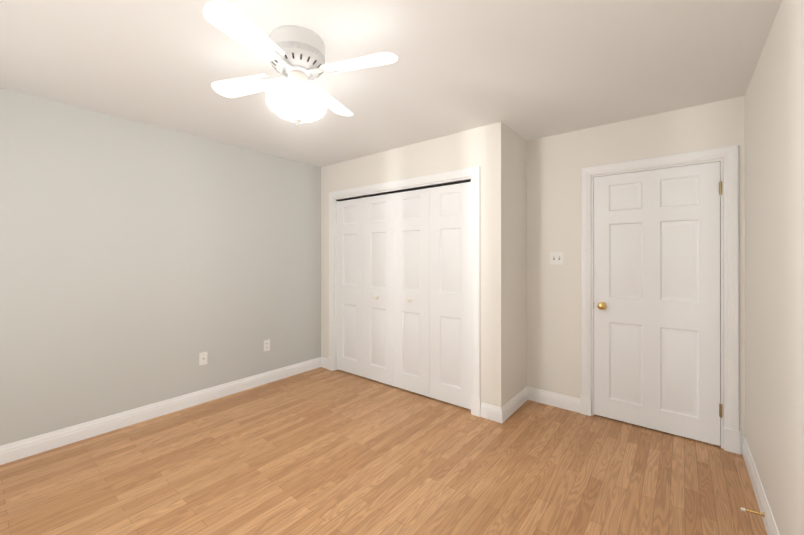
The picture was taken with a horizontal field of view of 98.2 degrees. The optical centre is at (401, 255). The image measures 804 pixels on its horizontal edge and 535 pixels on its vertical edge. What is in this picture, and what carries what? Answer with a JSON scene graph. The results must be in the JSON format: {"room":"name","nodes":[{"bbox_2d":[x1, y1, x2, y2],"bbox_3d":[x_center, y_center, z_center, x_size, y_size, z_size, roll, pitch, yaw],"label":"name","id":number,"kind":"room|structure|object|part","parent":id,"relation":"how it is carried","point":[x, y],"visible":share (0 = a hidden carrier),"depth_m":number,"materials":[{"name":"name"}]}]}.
{"room":"empty bedroom","nodes":[
{"label":"empty bedroom","id":0,"kind":"room"},
{"bbox_2d":[0,88,320,445],"bbox_3d":[-1.914,0.130,3.196,0.100,2.440,4.230,0,0,39],"label":"wall","id":1,"kind":"structure","parent":0,"point":[142,264],"depth_m":2.82,"materials":[{"name":"grey paint"}]},
{"bbox_2d":[0,357,323,464],"bbox_3d":[-2.048,1.291,2.936,0.015,0.118,3.400,0,0,39],"label":"baseboard","id":2,"kind":"structure","parent":1,"relation":"attached to","point":[20,449],"depth_m":2.81,"materials":[{"name":"white wood"}]},
{"bbox_2d":[199,352,206,365],"bbox_3d":[-1.827,0.945,3.208,0.018,0.114,0.070,0,0,39],"label":"outlet","id":3,"kind":"object","parent":1,"relation":"attached to","point":[202,358],"visible":1,"depth_m":3.21,"materials":[{"name":"white plastic"}]},
{"bbox_2d":[264,339,269,350],"bbox_3d":[-1.437,0.951,3.703,0.009,0.114,0.070,0,0,39],"label":"electrical outlet","id":4,"kind":"object","parent":1,"relation":"attached to","point":[266,345],"visible":1,"depth_m":3.70,"materials":[{"name":"white plastic"}]},
{"bbox_2d":[0,367,766,534],"bbox_3d":[-0.401,1.378,1.980,3.980,0.060,4.230,0,0,39],"label":"floor","id":5,"kind":"structure","parent":0,"point":[320,451],"depth_m":2.15,"materials":[{"name":"brown wood"}]},
{"bbox_2d":[0,0,781,166],"bbox_3d":[-0.401,-1.122,1.984,3.980,0.060,4.230,0,0,39],"label":"ceiling","id":6,"kind":"structure","parent":0,"point":[527,70],"depth_m":1.98,"materials":[{"name":"paint"}]},
{"bbox_2d":[203,0,397,126],"bbox_3d":[-0.531,-0.875,1.774,0.798,0.436,0.798,0,0,-26],"label":"fan light","id":7,"kind":"object","parent":6,"relation":"hanging from","point":[294,55],"visible":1,"depth_m":1.67,"materials":[{"name":"white plastic"}]},
{"bbox_3d":[-0.531,-0.766,1.774,0.304,0.144,0.304,0,0,39],"label":"shade glass","id":8,"kind":"part","parent":7,"relation":"part of","materials":[{"name":"white glass"}]},
{"bbox_2d":[321,122,526,407],"bbox_3d":[0.095,0.131,3.783,2.300,2.440,0.600,0,0,39],"label":"wall","id":9,"kind":"structure","parent":0,"point":[496,153],"depth_m":3.02,"materials":[{"name":"beige paint"}]},
{"bbox_2d":[337,198,362,376],"bbox_3d":[-0.592,0.347,4.004,0.440,1.981,0.030,0,0,39],"label":"closet door leaf","id":10,"kind":"structure","parent":9,"relation":"in","point":[349,286],"depth_m":3.99,"materials":[{"name":"white paint"}]},
{"bbox_2d":[363,193,393,385],"bbox_3d":[-0.262,0.346,3.708,0.440,1.981,0.079,0,0,39],"label":"closet door leaf","id":11,"kind":"structure","parent":9,"relation":"in","point":[378,288],"depth_m":3.71,"materials":[{"name":"white paint"}]},
{"bbox_2d":[336,179,470,200],"bbox_3d":[-0.073,-0.660,3.591,1.776,0.014,0.040,0,0,39],"label":"track rail","id":12,"kind":"object","parent":9,"relation":"attached to","point":[424,187],"visible":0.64,"depth_m":3.48,"materials":[{"name":"black"}]},
{"bbox_2d":[328,166,480,416],"bbox_3d":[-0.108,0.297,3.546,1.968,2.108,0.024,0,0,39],"label":"trim","id":13,"kind":"structure","parent":9,"relation":"attached to","point":[474,172],"depth_m":2.98,"materials":[{"name":"white wood"}]},
{"bbox_2d":[394,188,429,396],"bbox_3d":[0.084,0.346,3.430,0.440,1.981,0.079,0,0,39],"label":"closet door leaf","id":14,"kind":"structure","parent":9,"relation":"in","point":[411,291],"depth_m":3.43,"materials":[{"name":"white paint"}]},
{"bbox_2d":[430,182,470,409],"bbox_3d":[0.445,0.345,3.172,0.440,1.981,0.030,0,0,39],"label":"closet door leaf","id":15,"kind":"structure","parent":9,"relation":"in","point":[450,293],"depth_m":3.16,"materials":[{"name":"white paint"}]},
{"bbox_2d":[496,386,527,422],"bbox_3d":[0.993,1.291,3.050,0.015,0.118,0.615,0,0,39],"label":"baseboard","id":16,"kind":"structure","parent":9,"relation":"attached to","point":[503,413],"depth_m":2.97,"materials":[{"name":"white wood"}]},
{"bbox_2d":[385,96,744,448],"bbox_3d":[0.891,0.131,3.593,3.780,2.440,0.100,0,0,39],"label":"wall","id":17,"kind":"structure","parent":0,"point":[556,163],"depth_m":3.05,"materials":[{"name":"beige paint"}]},
{"bbox_2d":[528,387,579,412],"bbox_3d":[1.372,1.291,3.131,0.425,0.118,0.015,0,0,39],"label":"baseboard","id":18,"kind":"structure","parent":17,"relation":"attached to","point":[570,403],"depth_m":3.13,"materials":[{"name":"white wood"}]},
{"bbox_2d":[550,252,563,264],"bbox_3d":[1.385,0.020,3.121,0.116,0.114,0.019,0,0,39],"label":"switch plate","id":19,"kind":"object","parent":17,"relation":"attached to","point":[556,258],"visible":1,"depth_m":3.12,"materials":[{"name":"white plastic"}]},
{"bbox_2d":[594,161,721,445],"bbox_3d":[1.926,0.336,2.683,0.806,2.003,0.102,0,0,39],"label":"entry door","id":20,"kind":"structure","parent":17,"relation":"in","point":[656,299],"depth_m":2.67,"materials":[{"name":"white paint"}]},
{"bbox_2d":[580,145,739,453],"bbox_3d":[1.952,0.295,2.726,0.988,2.108,0.124,0,0,39],"label":"door frame","id":21,"kind":"structure","parent":17,"relation":"attached to","point":[729,155],"depth_m":2.44,"materials":[{"name":"white wood"}]},
{"bbox_2d":[745,0,803,534],"bbox_3d":[1.112,0.126,0.768,0.100,2.440,4.230,0,0,39],"label":"wall","id":22,"kind":"structure","parent":0,"point":[774,265],"depth_m":1.56,"materials":[{"name":"beige paint"}]},
{"bbox_2d":[740,436,779,534],"bbox_3d":[1.064,1.287,0.805,0.025,0.118,4.030,0,0,39],"label":"baseboard","id":23,"kind":"structure","parent":22,"relation":"attached to","point":[770,525],"depth_m":1.89,"materials":[{"name":"white wood"}]},
{"bbox_2d":[741,507,764,516],"bbox_3d":[1.783,1.300,1.773,0.086,0.027,0.023,0,0,39],"label":"door stop","id":24,"kind":"object","parent":23,"relation":"attached to","point":[754,512],"visible":0.98,"depth_m":1.77,"materials":[{"name":"gold metal"}]}
]}

